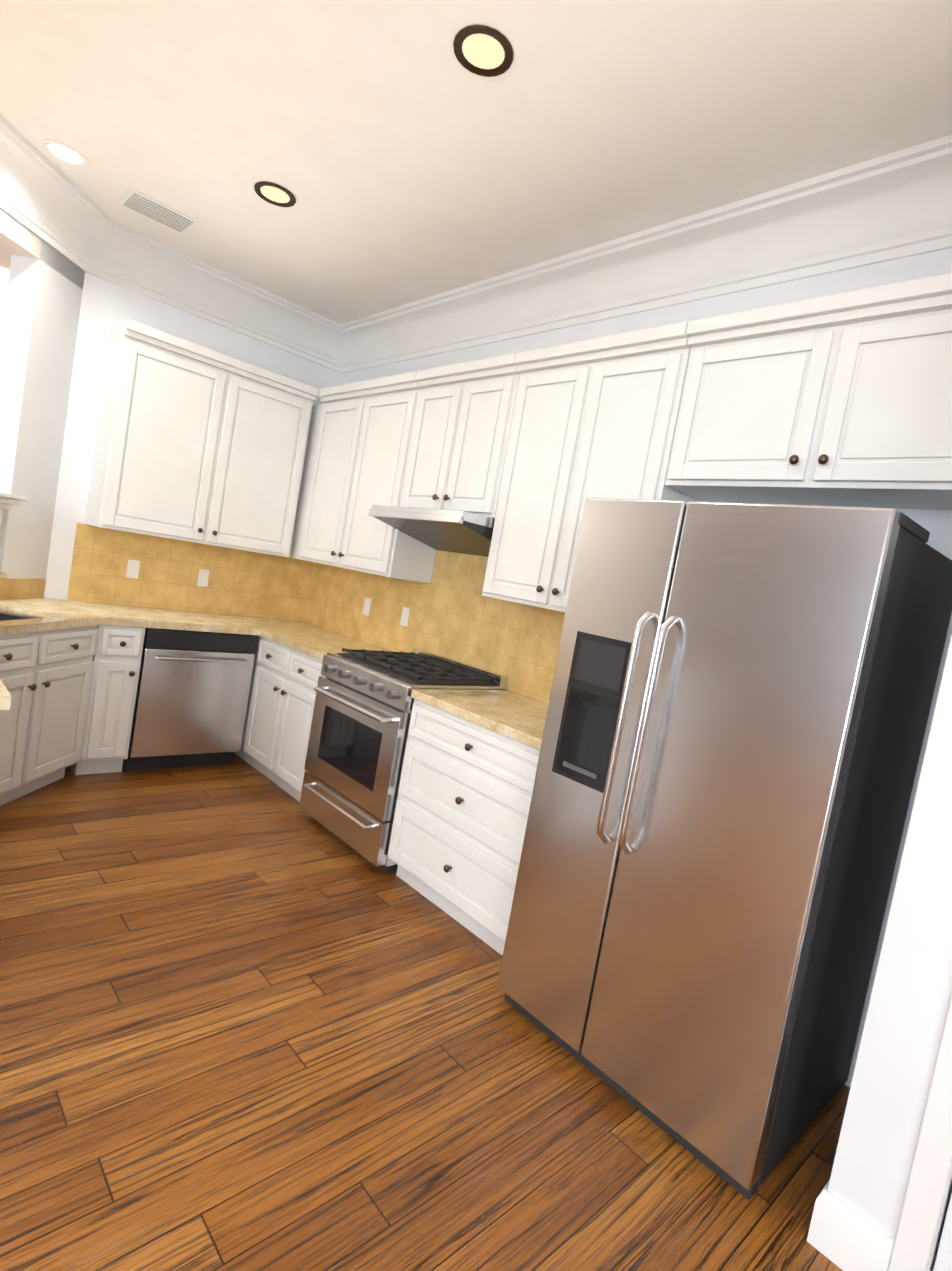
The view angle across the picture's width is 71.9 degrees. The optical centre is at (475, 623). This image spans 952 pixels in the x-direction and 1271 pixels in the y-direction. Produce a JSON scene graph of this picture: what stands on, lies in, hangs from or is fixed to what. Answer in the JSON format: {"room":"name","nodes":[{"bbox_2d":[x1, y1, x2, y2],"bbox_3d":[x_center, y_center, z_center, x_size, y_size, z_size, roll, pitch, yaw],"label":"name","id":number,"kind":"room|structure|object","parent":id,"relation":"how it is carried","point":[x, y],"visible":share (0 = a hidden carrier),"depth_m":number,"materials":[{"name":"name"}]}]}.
{"room":"kitchen","nodes":[
{"label":"kitchen","id":0,"kind":"room"},
{"bbox_2d":[0,240,84,618],"bbox_3d":[-2.508,-0.767,3.686,0.150,3.050,0.457,10,4,1],"label":"wall","id":1,"kind":"structure","parent":0,"point":[40,324],"depth_m":3.53,"materials":[{"name":"paint"}]},
{"bbox_2d":[0,492,27,531],"bbox_3d":[-2.520,-0.464,3.179,0.270,0.410,0.550,10,4,1],"label":"shelf","id":2,"kind":"object","parent":1,"relation":"attached to","point":[6,500],"visible":1,"depth_m":3.35,"materials":[{"name":"paint"}]},
{"bbox_2d":[44,272,342,599],"bbox_3d":[-1.869,-0.708,4.446,1.700,3.050,0.150,6,5,-44],"label":"wall","id":3,"kind":"structure","parent":0,"point":[106,306],"depth_m":3.87,"materials":[{"name":"paint"}]},
{"bbox_2d":[85,319,318,557],"bbox_3d":[-1.695,-1.085,4.163,1.181,1.150,0.360,6,5,-44],"label":"upper cabinet","id":4,"kind":"object","parent":3,"relation":"attached to","point":[196,443],"visible":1,"depth_m":3.97,"materials":[{"name":"paint"}]},
{"bbox_2d":[0,752,849,1270],"bbox_3d":[-4.002,0.785,0.341,13.200,0.060,17.200,6,5,-44],"label":"floor","id":5,"kind":"structure","parent":0,"point":[252,1018],"depth_m":1.82,"materials":[{"name":"brown wood"}]},
{"bbox_2d":[0,625,97,805],"bbox_3d":[-2.235,0.434,3.093,0.356,0.860,0.910,10,4,1],"label":"base cabinet","id":6,"kind":"object","parent":5,"relation":"on","point":[45,677],"visible":0.96,"depth_m":3.18,"materials":[{"name":"paint"}]},
{"bbox_2d":[0,598,39,709],"bbox_3d":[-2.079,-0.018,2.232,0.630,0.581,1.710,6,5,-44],"label":"countertop","id":7,"kind":"structure","parent":6,"relation":"on","point":[9,624],"depth_m":3.11,"materials":[{"name":"stone"}]},
{"bbox_2d":[69,625,145,774],"bbox_3d":[-2.195,0.391,3.827,0.236,0.862,0.660,6,5,-44],"label":"base cabinet","id":8,"kind":"object","parent":5,"relation":"on","point":[117,656],"visible":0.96,"depth_m":3.62,"materials":[{"name":"paint"}]},
{"bbox_2d":[122,628,257,771],"bbox_3d":[-1.868,0.427,4.133,0.644,0.862,0.669,6,5,-44],"label":"dishwasher","id":9,"kind":"object","parent":5,"relation":"on","point":[192,697],"visible":0.85,"depth_m":3.90,"materials":[{"name":"silver metal"}]},
{"bbox_2d":[234,635,257,754],"bbox_3d":[-1.391,0.479,4.579,0.635,0.862,0.685,6,5,-44],"label":"base cabinet","id":10,"kind":"object","parent":5,"relation":"on","point":[255,635],"depth_m":4.23,"materials":[{"name":"paint"}]},
{"bbox_2d":[36,598,387,654],"bbox_3d":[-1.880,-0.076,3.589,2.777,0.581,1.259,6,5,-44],"label":"countertop","id":11,"kind":"structure","parent":10,"relation":"on","point":[304,637],"depth_m":3.93,"materials":[{"name":"stone"}]},
{"bbox_2d":[238,635,323,801],"bbox_3d":[-0.930,0.593,4.084,0.635,0.862,0.800,6,5,-44],"label":"base cabinet","id":12,"kind":"object","parent":5,"relation":"on","point":[279,713],"depth_m":3.88,"materials":[{"name":"paint"}]},
{"bbox_2d":[308,646,393,660],"bbox_3d":[-0.855,0.147,4.047,0.634,0.040,0.794,6,5,-44],"label":"countertop","id":13,"kind":"structure","parent":12,"relation":"on","point":[317,652],"depth_m":3.70,"materials":[{"name":"stone"}]},
{"bbox_2d":[299,648,507,873],"bbox_3d":[-0.427,0.664,3.481,0.715,0.975,0.756,6,5,-44],"label":"range","id":14,"kind":"object","parent":5,"relation":"on","point":[361,718],"visible":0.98,"depth_m":3.24,"materials":[{"name":"silver metal"}]},
{"bbox_2d":[388,699,539,955],"bbox_3d":[0.143,0.859,2.907,0.670,0.862,0.885,6,5,-44],"label":"drawers","id":15,"kind":"object","parent":5,"relation":"on","point":[465,791],"visible":0.52,"depth_m":2.69,"materials":[{"name":"paint"}]},
{"bbox_2d":[411,689,547,749],"bbox_3d":[0.229,0.414,2.885,0.634,0.040,0.881,6,5,-44],"label":"countertop","id":16,"kind":"structure","parent":15,"relation":"on","point":[515,716],"depth_m":2.83,"materials":[{"name":"stone"}]},
{"bbox_2d":[497,498,951,1199],"bbox_3d":[0.771,0.555,2.155,0.838,1.775,0.915,6,5,-44],"label":"fridge","id":17,"kind":"object","parent":5,"relation":"on","point":[737,718],"visible":1,"depth_m":1.82,"materials":[{"name":"silver metal"}]},
{"bbox_2d":[0,0,951,345],"bbox_3d":[-3.468,-2.292,0.131,13.200,0.100,17.200,6,5,-44],"label":"ceiling","id":18,"kind":"structure","parent":0,"point":[400,152],"depth_m":2.34,"materials":[{"name":"paint"}]},
{"bbox_2d":[0,208,84,288],"bbox_3d":[-2.273,-2.039,2.952,1.150,0.370,1.320,6,5,-44],"label":"soffit","id":19,"kind":"structure","parent":18,"relation":"attached to","point":[17,238],"depth_m":3.19,"materials":[{"name":"paint"}]},
{"bbox_2d":[41,139,88,167],"bbox_3d":[-1.888,-2.160,3.020,0.190,0.006,0.190,6,5,-44],"label":"recessed light","id":20,"kind":"object","parent":18,"relation":"in","point":[64,153],"visible":1,"depth_m":3.02,"materials":[{"name":"paint"}]},
{"bbox_2d":[117,187,199,234],"bbox_3d":[-1.658,-2.147,3.431,0.340,0.010,0.240,6,5,-44],"label":"ceiling vent","id":21,"kind":"object","parent":18,"relation":"in","point":[134,200],"visible":1,"depth_m":3.42,"materials":[{"name":"metal"}]},
{"bbox_2d":[254,181,295,206],"bbox_3d":[-0.935,-1.997,3.058,0.190,0.006,0.190,6,5,-44],"label":"recessed light","id":22,"kind":"object","parent":18,"relation":"in","point":[274,194],"visible":1,"depth_m":3.05,"materials":[{"name":"brown metal"}]},
{"bbox_2d":[453,25,513,76],"bbox_3d":[0.022,-1.760,2.023,0.190,0.006,0.190,6,5,-44],"label":"recessed light","id":23,"kind":"object","parent":18,"relation":"in","point":[481,50],"visible":1,"depth_m":2.02,"materials":[{"name":"brown metal"}]},
{"bbox_2d":[341,248,951,1086],"bbox_3d":[-0.009,-0.341,3.803,0.150,3.050,17.200,6,5,-44],"label":"wall","id":24,"kind":"structure","parent":0,"point":[937,524],"depth_m":2.51,"materials":[{"name":"paint"}]},
{"bbox_2d":[0,523,564,703],"bbox_3d":[-1.210,-0.285,2.912,2.800,0.850,3.090,6,5,-44],"label":"tile backsplash","id":25,"kind":"structure","parent":24,"relation":"attached to","point":[454,613],"depth_m":4.10,"materials":[{"name":"yellow tile"}]},
{"bbox_2d":[126,559,139,578],"bbox_3d":[-2.161,-0.343,4.138,0.070,0.115,0.006,6,5,-44],"label":"electrical outlet","id":26,"kind":"object","parent":25,"relation":"attached to","point":[133,566],"visible":1,"depth_m":4.13,"materials":[{"name":"white plastic"}]},
{"bbox_2d":[197,569,209,586],"bbox_3d":[-1.845,-0.309,4.441,0.070,0.115,0.006,6,5,-44],"label":"electrical outlet","id":27,"kind":"object","parent":25,"relation":"attached to","point":[203,576],"visible":1,"depth_m":4.44,"materials":[{"name":"white plastic"}]},
{"bbox_2d":[363,598,370,615],"bbox_3d":[-0.732,-0.114,4.408,0.006,0.115,0.070,6,5,-44],"label":"electrical outlet","id":28,"kind":"object","parent":25,"relation":"attached to","point":[367,604],"visible":1,"depth_m":4.40,"materials":[{"name":"white plastic"}]},
{"bbox_2d":[400,607,409,626],"bbox_3d":[-0.443,-0.042,4.098,0.006,0.115,0.070,6,5,-44],"label":"electrical outlet","id":29,"kind":"object","parent":25,"relation":"attached to","point":[405,616],"visible":1,"depth_m":4.09,"materials":[{"name":"white plastic"}]},
{"bbox_2d":[290,371,435,583],"bbox_3d":[-0.783,-0.937,4.304,0.360,1.150,1.429,6,5,-44],"label":"upper cabinet","id":30,"kind":"object","parent":24,"relation":"attached to","point":[358,449],"visible":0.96,"depth_m":4.01,"materials":[{"name":"paint"}]},
{"bbox_2d":[401,353,520,518],"bbox_3d":[-0.011,-0.941,3.498,0.360,0.770,0.762,6,5,-44],"label":"upper cabinet","id":31,"kind":"object","parent":24,"relation":"attached to","point":[461,433],"visible":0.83,"depth_m":3.35,"materials":[{"name":"paint"}]},
{"bbox_2d":[369,505,494,556],"bbox_3d":[-0.152,-0.481,3.472,0.510,0.169,0.755,6,5,-44],"label":"range hood","id":32,"kind":"object","parent":31,"relation":"attached to","point":[457,531],"visible":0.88,"depth_m":3.35,"materials":[{"name":"silver metal"}]},
{"bbox_2d":[0,115,951,373],"bbox_3d":[1.409,-1.265,0.234,2.870,0.270,10.150,6,5,-44],"label":"crown molding","id":33,"kind":"structure","parent":24,"relation":"attached to","point":[892,206],"depth_m":3.12,"materials":[{"name":"paint"}]},
{"bbox_2d":[482,321,701,611],"bbox_3d":[0.513,-0.617,2.913,0.360,1.150,0.886,6,5,-44],"label":"upper cabinet","id":34,"kind":"object","parent":24,"relation":"attached to","point":[595,418],"visible":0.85,"depth_m":2.81,"materials":[{"name":"paint"}]},
{"bbox_2d":[665,273,951,509],"bbox_3d":[1.217,-0.725,2.190,0.360,0.600,1.060,6,5,-44],"label":"upper cabinet","id":35,"kind":"object","parent":24,"relation":"attached to","point":[844,399],"visible":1,"depth_m":2.11,"materials":[{"name":"paint"}]},
{"bbox_2d":[828,635,951,1238],"bbox_3d":[1.652,0.112,1.399,0.700,3.050,0.932,6,5,-44],"label":"wall","id":36,"kind":"structure","parent":0,"point":[896,1058],"depth_m":1.50,"materials":[{"name":"paint"}]},
{"bbox_2d":[807,1179,893,1270],"bbox_3d":[1.092,1.471,1.747,0.616,0.140,0.160,6,5,-44],"label":"baseboard","id":37,"kind":"structure","parent":36,"relation":"attached to","point":[843,1235],"depth_m":1.54,"materials":[{"name":"paint"}]},
{"bbox_2d":[887,993,951,1270],"bbox_3d":[1.387,0.563,1.191,0.138,2.099,0.738,6,5,-44],"label":"door frame","id":38,"kind":"structure","parent":36,"relation":"attached to","point":[924,1208],"depth_m":1.44,"materials":[{"name":"paint"}]},
{"bbox_2d":[933,1192,951,1270],"bbox_3d":[1.348,0.592,1.158,0.110,2.022,0.598,6,5,-44],"label":"pantry door","id":39,"kind":"structure","parent":36,"relation":"in","point":[943,1261],"depth_m":1.44,"materials":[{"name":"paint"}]},
{"bbox_3d":[-2.346,0.375,2.503,1.002,1.020,2.088,6,5,-44],"label":"wall","id":40,"kind":"structure","parent":0,"visible":0},
{"bbox_2d":[0,572,7,578],"bbox_3d":[-2.417,-0.162,2.329,1.476,0.032,2.551,6,5,-44],"label":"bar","id":41,"kind":"object","parent":40,"relation":"on","point":[3,575],"visible":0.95,"depth_m":3.46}
]}

